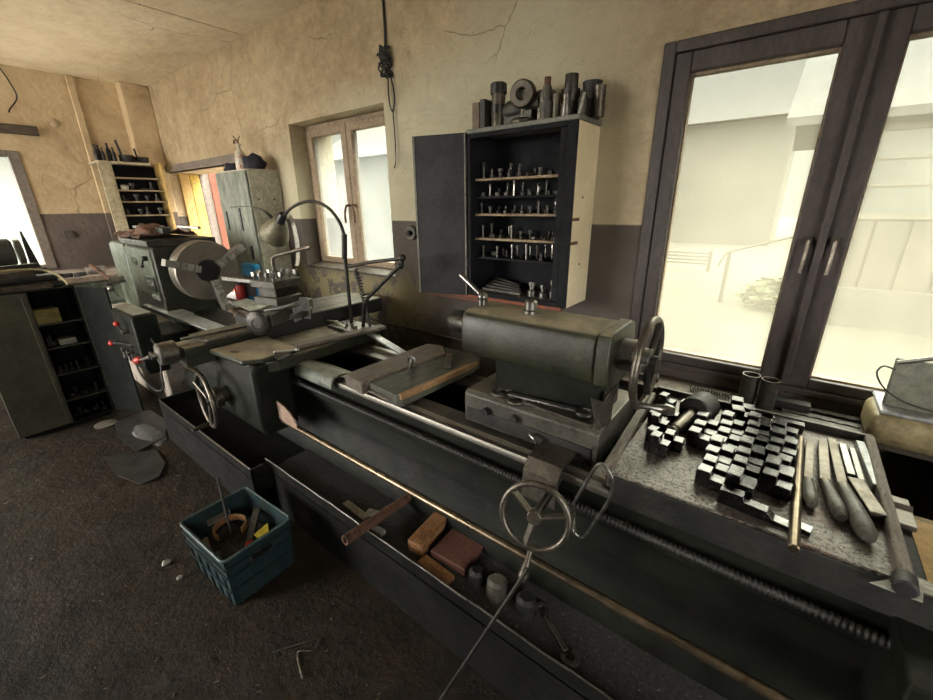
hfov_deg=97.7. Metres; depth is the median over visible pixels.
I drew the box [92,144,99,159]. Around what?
bottle
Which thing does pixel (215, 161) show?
trim
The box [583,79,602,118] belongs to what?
cup
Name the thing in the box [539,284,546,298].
holder
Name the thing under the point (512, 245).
bit
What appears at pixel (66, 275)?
scrap
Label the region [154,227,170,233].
metal bar
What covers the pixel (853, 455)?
bar
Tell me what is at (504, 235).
bush
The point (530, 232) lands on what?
cutter
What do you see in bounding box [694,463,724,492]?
chuck jaw
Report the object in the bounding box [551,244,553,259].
bit
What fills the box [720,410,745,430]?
chuck jaw
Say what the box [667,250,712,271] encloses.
fence
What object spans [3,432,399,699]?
metal swarf
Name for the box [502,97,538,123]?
valve casting
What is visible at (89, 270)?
tin
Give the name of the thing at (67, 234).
light switch
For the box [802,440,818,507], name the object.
file
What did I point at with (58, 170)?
wall
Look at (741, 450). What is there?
chuck jaw
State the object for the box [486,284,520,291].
bar
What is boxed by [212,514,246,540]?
leather strap
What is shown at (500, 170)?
cutter
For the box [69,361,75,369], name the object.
drill collet
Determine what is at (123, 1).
trim
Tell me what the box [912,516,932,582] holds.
seat
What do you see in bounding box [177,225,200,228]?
metal bar
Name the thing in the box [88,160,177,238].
corner shelf
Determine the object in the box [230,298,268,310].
sheet
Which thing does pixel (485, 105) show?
steel plate
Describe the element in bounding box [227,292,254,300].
side table
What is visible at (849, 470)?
bar
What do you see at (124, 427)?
sheet
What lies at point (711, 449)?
chuck jaw
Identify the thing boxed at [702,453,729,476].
chuck jaw
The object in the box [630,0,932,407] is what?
window
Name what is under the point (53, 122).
junction cover
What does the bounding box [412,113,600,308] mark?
upper cabinet
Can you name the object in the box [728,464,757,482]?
chuck jaw
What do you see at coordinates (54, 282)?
metal bar
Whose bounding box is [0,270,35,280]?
metal bar
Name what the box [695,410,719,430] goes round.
chuck jaw
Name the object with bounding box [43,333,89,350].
shelf
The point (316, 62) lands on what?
wall
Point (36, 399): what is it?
base cabinet
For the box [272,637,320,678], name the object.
scrap
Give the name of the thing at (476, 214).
shelf
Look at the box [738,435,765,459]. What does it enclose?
chuck jaw
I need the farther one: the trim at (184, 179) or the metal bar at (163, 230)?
the trim at (184, 179)
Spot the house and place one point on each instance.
(738, 155)
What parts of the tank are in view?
tank, tank lid, upright plate, rod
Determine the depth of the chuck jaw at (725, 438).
1.33 m
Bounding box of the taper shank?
[539,76,552,118]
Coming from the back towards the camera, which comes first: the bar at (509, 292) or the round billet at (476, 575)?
the bar at (509, 292)
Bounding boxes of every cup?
[120,185,128,189]
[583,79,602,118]
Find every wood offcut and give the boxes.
[408,512,445,556]
[418,554,454,584]
[431,529,482,575]
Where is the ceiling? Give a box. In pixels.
[0,0,309,86]
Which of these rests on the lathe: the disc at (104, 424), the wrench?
the wrench
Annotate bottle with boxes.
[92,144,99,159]
[96,145,101,159]
[100,147,106,160]
[105,143,112,160]
[111,147,116,160]
[241,262,259,299]
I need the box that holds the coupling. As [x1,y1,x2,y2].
[510,78,555,118]
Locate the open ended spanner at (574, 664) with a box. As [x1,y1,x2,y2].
[535,602,579,667]
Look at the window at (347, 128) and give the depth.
3.44 m
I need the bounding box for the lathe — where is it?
[89,228,932,699]
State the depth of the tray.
1.08 m
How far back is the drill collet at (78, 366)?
3.28 m
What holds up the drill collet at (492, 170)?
on the upper cabinet at (449, 182)
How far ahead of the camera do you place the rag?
3.54 m
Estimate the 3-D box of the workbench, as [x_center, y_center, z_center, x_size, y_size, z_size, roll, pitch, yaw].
[-4.592,-0.248,4.217,0.950,0.950,1.960,14,24,36]
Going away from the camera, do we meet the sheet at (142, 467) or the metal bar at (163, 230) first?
the sheet at (142, 467)
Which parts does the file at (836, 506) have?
blade, handle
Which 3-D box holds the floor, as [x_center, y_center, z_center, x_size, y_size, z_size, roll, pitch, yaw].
[-1.957,1.417,1.305,10.050,0.200,6.370,14,24,36]
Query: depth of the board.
1.96 m
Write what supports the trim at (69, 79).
attached to the wall at (58, 170)
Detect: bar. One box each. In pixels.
[0,263,39,269]
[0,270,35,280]
[0,272,63,283]
[0,278,57,285]
[0,280,60,287]
[0,283,52,293]
[1,280,52,285]
[4,267,47,273]
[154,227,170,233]
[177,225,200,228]
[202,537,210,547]
[221,276,251,282]
[245,509,260,543]
[366,332,405,353]
[443,353,452,368]
[483,287,521,295]
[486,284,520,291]
[488,281,520,289]
[491,279,520,287]
[494,276,520,285]
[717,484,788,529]
[838,443,855,477]
[847,477,887,523]
[848,447,864,481]
[854,440,876,490]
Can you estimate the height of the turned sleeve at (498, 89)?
0.203 m
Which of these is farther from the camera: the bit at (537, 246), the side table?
the side table
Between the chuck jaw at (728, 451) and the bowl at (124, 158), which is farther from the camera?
the bowl at (124, 158)
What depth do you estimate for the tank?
1.42 m
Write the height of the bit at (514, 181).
0.075 m
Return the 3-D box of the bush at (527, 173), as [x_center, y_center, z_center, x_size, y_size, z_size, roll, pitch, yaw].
[0.324,-0.887,2.060,0.044,0.017,0.017,-12,22,-28]
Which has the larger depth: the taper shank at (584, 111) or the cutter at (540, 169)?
the cutter at (540, 169)
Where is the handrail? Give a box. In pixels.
[717,236,792,301]
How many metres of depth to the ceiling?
3.41 m
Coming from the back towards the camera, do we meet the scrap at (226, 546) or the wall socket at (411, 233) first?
the wall socket at (411, 233)
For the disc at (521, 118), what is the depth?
1.97 m
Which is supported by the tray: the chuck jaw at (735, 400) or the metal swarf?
the chuck jaw at (735, 400)
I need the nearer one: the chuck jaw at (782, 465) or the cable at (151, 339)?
the chuck jaw at (782, 465)
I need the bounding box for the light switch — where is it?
[63,231,74,237]
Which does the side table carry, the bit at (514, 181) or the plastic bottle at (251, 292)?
the plastic bottle at (251, 292)
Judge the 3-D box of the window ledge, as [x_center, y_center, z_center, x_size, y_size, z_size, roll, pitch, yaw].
[1.408,0.275,1.706,1.550,0.051,0.190,14,24,36]
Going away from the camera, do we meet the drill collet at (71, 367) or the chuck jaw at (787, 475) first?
the chuck jaw at (787, 475)
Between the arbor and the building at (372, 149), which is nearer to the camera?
the arbor
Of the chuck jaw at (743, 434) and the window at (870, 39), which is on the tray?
the chuck jaw at (743, 434)
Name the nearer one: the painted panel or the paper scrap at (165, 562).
the paper scrap at (165, 562)
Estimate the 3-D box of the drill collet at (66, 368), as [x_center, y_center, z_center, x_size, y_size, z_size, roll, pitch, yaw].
[-3.186,0.134,3.248,0.031,0.061,0.031,-16,25,-37]
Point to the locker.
(260, 188)
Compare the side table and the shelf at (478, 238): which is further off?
the side table
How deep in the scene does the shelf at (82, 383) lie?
3.46 m
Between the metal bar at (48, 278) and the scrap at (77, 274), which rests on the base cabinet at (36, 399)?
the metal bar at (48, 278)
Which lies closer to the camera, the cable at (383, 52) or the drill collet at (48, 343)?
the cable at (383, 52)
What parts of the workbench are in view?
drawer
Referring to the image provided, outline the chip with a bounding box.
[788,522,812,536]
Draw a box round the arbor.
[668,391,720,434]
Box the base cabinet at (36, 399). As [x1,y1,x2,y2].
[0,281,143,438]
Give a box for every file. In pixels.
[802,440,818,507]
[818,440,848,521]
[827,438,878,542]
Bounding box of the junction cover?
[49,118,59,126]
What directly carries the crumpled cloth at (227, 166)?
on the locker
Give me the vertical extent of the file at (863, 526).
0.044 m
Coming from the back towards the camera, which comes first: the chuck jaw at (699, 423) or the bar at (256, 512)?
the bar at (256, 512)
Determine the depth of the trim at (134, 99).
4.93 m
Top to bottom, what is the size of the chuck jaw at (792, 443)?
0.075 m
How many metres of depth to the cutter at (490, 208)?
2.25 m
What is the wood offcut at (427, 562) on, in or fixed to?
on the lathe
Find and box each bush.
[499,234,507,238]
[519,235,528,238]
[526,172,534,175]
[561,94,569,115]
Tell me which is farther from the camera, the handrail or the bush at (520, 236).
the handrail
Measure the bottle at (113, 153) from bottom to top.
0.153 m
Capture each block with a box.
[345,344,445,393]
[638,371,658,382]
[774,396,810,412]
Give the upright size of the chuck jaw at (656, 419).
0.073 m
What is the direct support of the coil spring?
on the window ledge
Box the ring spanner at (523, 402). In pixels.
[507,396,593,428]
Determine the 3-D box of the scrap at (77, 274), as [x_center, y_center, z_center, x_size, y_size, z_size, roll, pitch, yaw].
[-4.022,-0.791,4.248,0.050,0.040,0.090,4,20,14]
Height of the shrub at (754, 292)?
0.713 m
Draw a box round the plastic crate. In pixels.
[180,487,294,605]
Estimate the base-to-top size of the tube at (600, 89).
0.122 m
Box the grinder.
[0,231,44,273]
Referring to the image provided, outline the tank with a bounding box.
[860,356,932,456]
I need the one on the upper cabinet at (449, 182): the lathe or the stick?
the stick
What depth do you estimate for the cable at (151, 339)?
2.95 m
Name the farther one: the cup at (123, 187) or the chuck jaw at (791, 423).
the cup at (123, 187)
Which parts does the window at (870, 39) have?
handle, handle, sash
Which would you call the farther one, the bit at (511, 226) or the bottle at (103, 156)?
the bottle at (103, 156)
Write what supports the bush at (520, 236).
on the upper cabinet at (449, 182)
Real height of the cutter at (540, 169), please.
0.038 m
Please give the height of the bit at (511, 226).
0.072 m
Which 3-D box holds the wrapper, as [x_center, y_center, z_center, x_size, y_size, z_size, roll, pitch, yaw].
[-0.957,0.861,1.926,0.082,0.033,0.081,14,24,36]
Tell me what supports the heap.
on the floor
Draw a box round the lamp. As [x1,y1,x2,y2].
[230,200,405,326]
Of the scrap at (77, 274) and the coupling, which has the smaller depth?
the coupling
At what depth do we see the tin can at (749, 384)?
1.78 m
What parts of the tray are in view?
rail, rail, rail, rail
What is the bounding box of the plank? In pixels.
[289,324,386,347]
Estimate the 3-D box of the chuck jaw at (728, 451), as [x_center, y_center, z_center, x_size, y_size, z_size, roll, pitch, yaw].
[0.811,0.319,1.301,0.070,0.075,0.041,16,26,39]
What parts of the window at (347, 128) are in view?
sash, handle, sill, handle, sash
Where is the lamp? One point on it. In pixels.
(275, 232)
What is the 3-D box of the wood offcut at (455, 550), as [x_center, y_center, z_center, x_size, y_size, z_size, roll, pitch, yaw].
[-0.031,0.832,1.703,0.170,0.035,0.170,13,23,33]
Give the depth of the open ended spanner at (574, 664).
1.34 m
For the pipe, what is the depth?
1.78 m
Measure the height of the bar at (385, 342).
0.090 m
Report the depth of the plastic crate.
1.90 m
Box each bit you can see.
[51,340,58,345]
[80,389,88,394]
[482,162,485,178]
[510,225,513,238]
[511,244,513,258]
[512,180,515,195]
[525,244,528,259]
[536,245,538,258]
[538,200,540,213]
[544,244,547,257]
[545,179,548,194]
[548,170,554,174]
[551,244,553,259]
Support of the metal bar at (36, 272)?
on the metal bar at (47, 275)
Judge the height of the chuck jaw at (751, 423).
0.065 m
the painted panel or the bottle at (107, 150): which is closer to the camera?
the bottle at (107, 150)
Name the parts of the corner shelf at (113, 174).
panel, panel, shelf, panel, shelf, shelf, shelf, panel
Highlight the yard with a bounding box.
[0,217,932,380]
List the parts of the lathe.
hand lever, lever knob, lever arm, selector handle, selector handle, control rod, selector handle, handle knob, panel, speed lever, handle arm, name plate, leather apron, chart plate, lid, wheel handle, steel strip, gap plate, steel strip, plate, tool post, locking handle, clamp lever, feed rod, wheel handle, clamp plate, wheel handle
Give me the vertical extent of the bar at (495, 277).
0.047 m
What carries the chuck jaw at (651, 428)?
on the tray
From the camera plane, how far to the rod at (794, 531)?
1.09 m
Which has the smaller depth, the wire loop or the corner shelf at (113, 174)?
the wire loop
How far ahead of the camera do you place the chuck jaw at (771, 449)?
1.26 m
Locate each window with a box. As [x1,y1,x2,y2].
[0,150,57,268]
[305,110,395,277]
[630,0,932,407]
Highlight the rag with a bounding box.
[133,223,160,234]
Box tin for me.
[84,266,105,273]
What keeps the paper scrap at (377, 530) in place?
on the lathe
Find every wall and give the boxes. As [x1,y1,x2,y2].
[0,64,132,270]
[148,0,932,515]
[203,174,229,301]
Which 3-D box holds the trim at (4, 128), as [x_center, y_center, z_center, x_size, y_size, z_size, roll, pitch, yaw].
[-5.192,-2.075,3.643,0.050,0.090,1.960,14,24,36]
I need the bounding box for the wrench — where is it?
[491,387,592,417]
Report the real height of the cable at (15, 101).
0.434 m
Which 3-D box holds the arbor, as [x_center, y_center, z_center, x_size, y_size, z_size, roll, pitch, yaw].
[0.823,0.240,1.493,0.267,0.120,0.117,-17,25,-38]
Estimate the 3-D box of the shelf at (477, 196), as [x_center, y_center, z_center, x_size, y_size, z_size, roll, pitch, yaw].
[0.338,-0.816,2.171,0.580,0.012,0.197,14,24,36]
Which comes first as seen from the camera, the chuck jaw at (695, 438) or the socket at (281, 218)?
the chuck jaw at (695, 438)
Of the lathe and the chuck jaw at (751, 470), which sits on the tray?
the chuck jaw at (751, 470)
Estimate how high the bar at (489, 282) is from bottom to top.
0.034 m
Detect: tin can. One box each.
[738,371,760,403]
[755,377,780,409]
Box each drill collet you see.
[46,337,51,345]
[64,363,69,370]
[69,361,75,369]
[74,359,81,368]
[84,355,91,365]
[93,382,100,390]
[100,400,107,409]
[490,169,494,177]
[517,166,521,176]
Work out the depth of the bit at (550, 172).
1.99 m
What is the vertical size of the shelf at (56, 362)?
0.012 m
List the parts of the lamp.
lamp shade, rod, hinged arm, rod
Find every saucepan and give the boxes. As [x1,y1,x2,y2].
[114,140,134,161]
[133,149,148,162]
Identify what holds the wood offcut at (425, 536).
on the lathe
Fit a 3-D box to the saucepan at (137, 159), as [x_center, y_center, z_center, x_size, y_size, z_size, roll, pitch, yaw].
[-3.917,-2.328,4.902,0.150,0.167,0.150,14,24,36]
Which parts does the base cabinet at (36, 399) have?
door, door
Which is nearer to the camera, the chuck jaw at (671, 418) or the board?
the chuck jaw at (671, 418)
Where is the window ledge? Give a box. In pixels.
[619,372,932,461]
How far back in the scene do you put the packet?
3.21 m
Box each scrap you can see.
[58,273,72,277]
[74,271,86,276]
[162,559,170,565]
[202,514,271,561]
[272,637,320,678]
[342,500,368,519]
[364,508,378,516]
[371,525,385,536]
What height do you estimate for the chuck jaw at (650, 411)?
0.047 m
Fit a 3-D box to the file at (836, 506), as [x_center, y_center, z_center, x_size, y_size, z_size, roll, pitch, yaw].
[1.076,0.365,1.217,0.048,0.038,0.443,12,23,32]
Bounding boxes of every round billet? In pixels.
[468,565,484,587]
[486,573,507,604]
[515,591,536,618]
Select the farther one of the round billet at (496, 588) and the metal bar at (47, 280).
the metal bar at (47, 280)
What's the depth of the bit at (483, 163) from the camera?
2.21 m
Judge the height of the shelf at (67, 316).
0.012 m
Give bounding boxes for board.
[368,348,479,405]
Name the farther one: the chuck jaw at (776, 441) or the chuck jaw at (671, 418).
the chuck jaw at (671, 418)
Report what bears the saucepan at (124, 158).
on the corner shelf at (113, 174)
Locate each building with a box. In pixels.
[332,126,393,261]
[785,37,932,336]
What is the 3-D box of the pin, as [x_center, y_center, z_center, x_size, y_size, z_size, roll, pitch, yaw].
[-0.277,0.076,2.031,0.041,0.042,0.170,-2,20,-3]
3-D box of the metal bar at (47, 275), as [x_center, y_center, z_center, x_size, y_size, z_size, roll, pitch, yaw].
[-3.446,-0.507,3.001,0.140,0.025,0.701,13,24,33]
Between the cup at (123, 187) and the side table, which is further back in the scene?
the cup at (123, 187)
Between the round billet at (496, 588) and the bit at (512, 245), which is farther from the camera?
the bit at (512, 245)
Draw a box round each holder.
[527,281,535,296]
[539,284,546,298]
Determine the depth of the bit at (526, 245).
2.19 m
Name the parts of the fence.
rail, rail, rail, rail, post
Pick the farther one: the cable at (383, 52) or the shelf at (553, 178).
the cable at (383, 52)
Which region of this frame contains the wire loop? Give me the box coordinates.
[570,462,614,538]
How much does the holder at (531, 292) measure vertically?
0.080 m
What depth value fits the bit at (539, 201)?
2.07 m
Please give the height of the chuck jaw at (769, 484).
0.065 m
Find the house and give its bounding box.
[670,59,806,245]
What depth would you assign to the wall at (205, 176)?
6.57 m
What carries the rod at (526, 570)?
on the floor
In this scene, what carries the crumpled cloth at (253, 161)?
on the locker
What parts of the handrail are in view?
post, rail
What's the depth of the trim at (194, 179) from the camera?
5.61 m
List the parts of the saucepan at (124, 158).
handle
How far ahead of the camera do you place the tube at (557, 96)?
1.86 m
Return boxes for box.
[32,306,61,324]
[472,102,479,128]
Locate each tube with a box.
[0,268,68,284]
[552,93,560,116]
[592,84,606,117]
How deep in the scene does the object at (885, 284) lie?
6.16 m
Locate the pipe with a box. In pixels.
[341,493,411,544]
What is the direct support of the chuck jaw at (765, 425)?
on the tray
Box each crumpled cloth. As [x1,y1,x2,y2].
[223,163,236,170]
[242,153,266,168]
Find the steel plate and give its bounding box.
[480,99,491,127]
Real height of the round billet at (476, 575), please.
0.066 m
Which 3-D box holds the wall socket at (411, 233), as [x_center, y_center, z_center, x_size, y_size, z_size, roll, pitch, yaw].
[-0.401,-0.830,2.891,0.100,0.100,0.053,14,24,36]
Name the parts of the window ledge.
saw blade strip, saw blade strip, saw blade strip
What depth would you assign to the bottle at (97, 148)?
4.60 m
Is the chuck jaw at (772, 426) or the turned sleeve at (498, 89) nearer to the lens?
the chuck jaw at (772, 426)
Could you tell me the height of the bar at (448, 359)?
0.014 m
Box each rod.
[216,477,232,537]
[438,567,528,699]
[787,435,804,552]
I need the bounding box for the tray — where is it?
[602,386,932,630]
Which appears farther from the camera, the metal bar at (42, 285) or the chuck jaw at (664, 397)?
the metal bar at (42, 285)
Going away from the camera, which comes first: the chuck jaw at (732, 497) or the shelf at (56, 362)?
the chuck jaw at (732, 497)
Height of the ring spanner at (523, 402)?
0.014 m
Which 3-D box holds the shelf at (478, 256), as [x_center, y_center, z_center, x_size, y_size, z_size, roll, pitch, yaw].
[0.341,-0.509,2.279,0.580,0.012,0.197,14,24,36]
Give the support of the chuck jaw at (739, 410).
on the tray
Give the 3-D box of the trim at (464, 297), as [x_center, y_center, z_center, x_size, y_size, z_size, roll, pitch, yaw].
[0.136,-0.338,2.652,1.040,0.070,0.014,14,24,36]
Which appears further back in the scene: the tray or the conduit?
the conduit
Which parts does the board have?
wire handle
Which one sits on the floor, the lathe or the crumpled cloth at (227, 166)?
the lathe
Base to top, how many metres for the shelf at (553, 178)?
0.012 m
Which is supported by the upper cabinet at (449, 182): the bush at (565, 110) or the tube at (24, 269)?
the bush at (565, 110)
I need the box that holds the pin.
[407,356,415,373]
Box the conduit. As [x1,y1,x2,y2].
[366,317,461,341]
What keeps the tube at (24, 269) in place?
on the base cabinet at (36, 399)
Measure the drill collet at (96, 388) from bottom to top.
0.078 m
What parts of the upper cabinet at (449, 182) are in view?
door, panel, panel, frame, panel, panel, frame, panel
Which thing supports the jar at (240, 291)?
on the side table
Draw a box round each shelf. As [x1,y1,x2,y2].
[38,311,82,326]
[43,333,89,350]
[52,356,98,376]
[61,379,106,401]
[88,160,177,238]
[475,174,557,182]
[475,194,556,198]
[475,213,555,215]
[475,235,553,243]
[475,253,552,264]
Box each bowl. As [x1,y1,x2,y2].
[118,155,134,161]
[135,157,148,162]
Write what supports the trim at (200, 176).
attached to the wall at (316, 62)
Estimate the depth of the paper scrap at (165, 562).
2.00 m
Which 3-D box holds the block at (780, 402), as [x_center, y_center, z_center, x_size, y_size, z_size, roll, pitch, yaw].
[1.381,0.234,1.733,0.120,0.040,0.050,14,24,36]
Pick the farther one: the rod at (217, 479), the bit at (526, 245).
the bit at (526, 245)
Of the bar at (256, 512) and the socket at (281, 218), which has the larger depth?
the socket at (281, 218)
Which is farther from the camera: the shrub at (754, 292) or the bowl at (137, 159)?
the shrub at (754, 292)
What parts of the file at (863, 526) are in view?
blade, handle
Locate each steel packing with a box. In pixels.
[762,416,772,421]
[772,415,783,422]
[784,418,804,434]
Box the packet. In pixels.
[57,335,76,344]
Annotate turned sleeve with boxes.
[490,81,506,125]
[561,72,580,114]
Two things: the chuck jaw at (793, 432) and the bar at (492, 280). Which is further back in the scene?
the bar at (492, 280)
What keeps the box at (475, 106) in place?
on the upper cabinet at (449, 182)
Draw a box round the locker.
[215,168,295,289]
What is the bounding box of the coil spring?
[690,385,729,399]
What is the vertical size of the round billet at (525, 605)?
0.072 m
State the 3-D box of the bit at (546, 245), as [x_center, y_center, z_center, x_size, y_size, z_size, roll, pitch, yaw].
[0.435,-0.541,2.236,0.020,0.074,0.020,5,20,16]
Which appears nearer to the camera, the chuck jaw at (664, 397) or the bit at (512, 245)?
the chuck jaw at (664, 397)
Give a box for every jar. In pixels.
[234,282,246,299]
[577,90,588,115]
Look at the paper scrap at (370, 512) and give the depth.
1.92 m
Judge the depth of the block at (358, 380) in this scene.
2.08 m
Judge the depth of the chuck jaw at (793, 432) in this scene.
1.41 m
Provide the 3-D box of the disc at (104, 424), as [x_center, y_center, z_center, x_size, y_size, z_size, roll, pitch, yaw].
[-2.929,0.601,3.314,0.150,0.016,0.150,14,24,36]
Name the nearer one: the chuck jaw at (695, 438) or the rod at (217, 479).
the chuck jaw at (695, 438)
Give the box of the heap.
[132,424,166,445]
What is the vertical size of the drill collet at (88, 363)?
0.084 m
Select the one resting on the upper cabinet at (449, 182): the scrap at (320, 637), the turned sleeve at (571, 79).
the turned sleeve at (571, 79)
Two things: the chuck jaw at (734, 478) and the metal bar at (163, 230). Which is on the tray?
the chuck jaw at (734, 478)
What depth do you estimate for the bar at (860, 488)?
1.09 m
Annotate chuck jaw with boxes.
[645,425,663,442]
[647,410,667,422]
[648,430,670,458]
[649,411,669,433]
[658,392,676,407]
[662,403,680,421]
[664,428,684,452]
[686,425,710,450]
[693,418,716,435]
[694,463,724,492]
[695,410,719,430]
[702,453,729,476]
[703,444,732,465]
[708,434,735,458]
[716,434,737,455]
[717,426,740,445]
[719,418,744,435]
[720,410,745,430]
[724,466,756,499]
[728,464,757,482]
[729,396,754,411]
[730,404,748,420]
[732,454,761,479]
[735,445,763,476]
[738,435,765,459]
[743,434,764,448]
[744,411,771,432]
[744,427,769,446]
[745,419,770,437]
[757,466,792,501]
[761,455,794,482]
[764,443,792,465]
[767,453,794,470]
[769,425,795,438]
[769,436,797,465]
[770,427,798,449]
[773,418,798,437]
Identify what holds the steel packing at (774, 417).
on the tray
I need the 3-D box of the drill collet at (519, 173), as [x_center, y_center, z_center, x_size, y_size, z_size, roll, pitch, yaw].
[0.272,-0.915,2.089,0.026,0.052,0.026,-18,26,-41]
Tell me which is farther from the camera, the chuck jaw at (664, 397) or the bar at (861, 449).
the chuck jaw at (664, 397)
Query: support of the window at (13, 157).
in the wall at (58, 170)
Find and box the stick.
[578,92,585,112]
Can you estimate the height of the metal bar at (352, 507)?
0.006 m
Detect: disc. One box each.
[94,419,116,428]
[510,109,534,122]
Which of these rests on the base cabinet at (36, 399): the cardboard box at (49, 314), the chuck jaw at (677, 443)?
the cardboard box at (49, 314)
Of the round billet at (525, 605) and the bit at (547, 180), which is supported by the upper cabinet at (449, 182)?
the bit at (547, 180)
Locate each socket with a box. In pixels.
[275,211,286,224]
[406,225,416,239]
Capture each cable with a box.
[0,68,17,112]
[129,338,164,391]
[376,0,396,167]
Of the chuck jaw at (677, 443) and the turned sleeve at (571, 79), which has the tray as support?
the chuck jaw at (677, 443)
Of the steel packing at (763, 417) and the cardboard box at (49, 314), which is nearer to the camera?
the steel packing at (763, 417)
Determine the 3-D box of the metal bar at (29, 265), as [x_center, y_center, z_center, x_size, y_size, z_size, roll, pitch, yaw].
[-3.541,-0.582,2.984,0.050,0.040,0.602,12,23,31]
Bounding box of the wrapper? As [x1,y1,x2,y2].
[254,523,267,537]
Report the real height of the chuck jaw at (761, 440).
0.059 m
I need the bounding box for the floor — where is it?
[0,367,511,699]
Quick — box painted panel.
[208,173,234,291]
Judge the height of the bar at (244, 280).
0.024 m
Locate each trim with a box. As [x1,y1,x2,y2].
[0,123,38,135]
[64,75,118,240]
[115,81,181,234]
[116,0,243,36]
[165,154,234,172]
[178,174,201,235]
[189,174,211,236]
[199,175,216,242]
[428,293,561,310]
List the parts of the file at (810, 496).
blade, handle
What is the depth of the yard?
7.31 m
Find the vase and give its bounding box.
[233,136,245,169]
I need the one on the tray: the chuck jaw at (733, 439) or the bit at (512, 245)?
the chuck jaw at (733, 439)
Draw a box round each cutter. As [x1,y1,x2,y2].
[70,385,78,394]
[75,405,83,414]
[488,206,492,213]
[498,168,503,177]
[528,230,533,238]
[538,167,543,174]
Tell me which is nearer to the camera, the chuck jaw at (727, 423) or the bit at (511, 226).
the chuck jaw at (727, 423)
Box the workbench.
[45,265,125,364]
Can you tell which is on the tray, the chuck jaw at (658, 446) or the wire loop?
the chuck jaw at (658, 446)
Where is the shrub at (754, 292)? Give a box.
[734,276,781,310]
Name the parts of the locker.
locker door, handle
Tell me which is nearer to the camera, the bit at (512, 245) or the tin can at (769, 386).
the tin can at (769, 386)
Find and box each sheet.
[104,450,164,484]
[115,410,165,451]
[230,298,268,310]

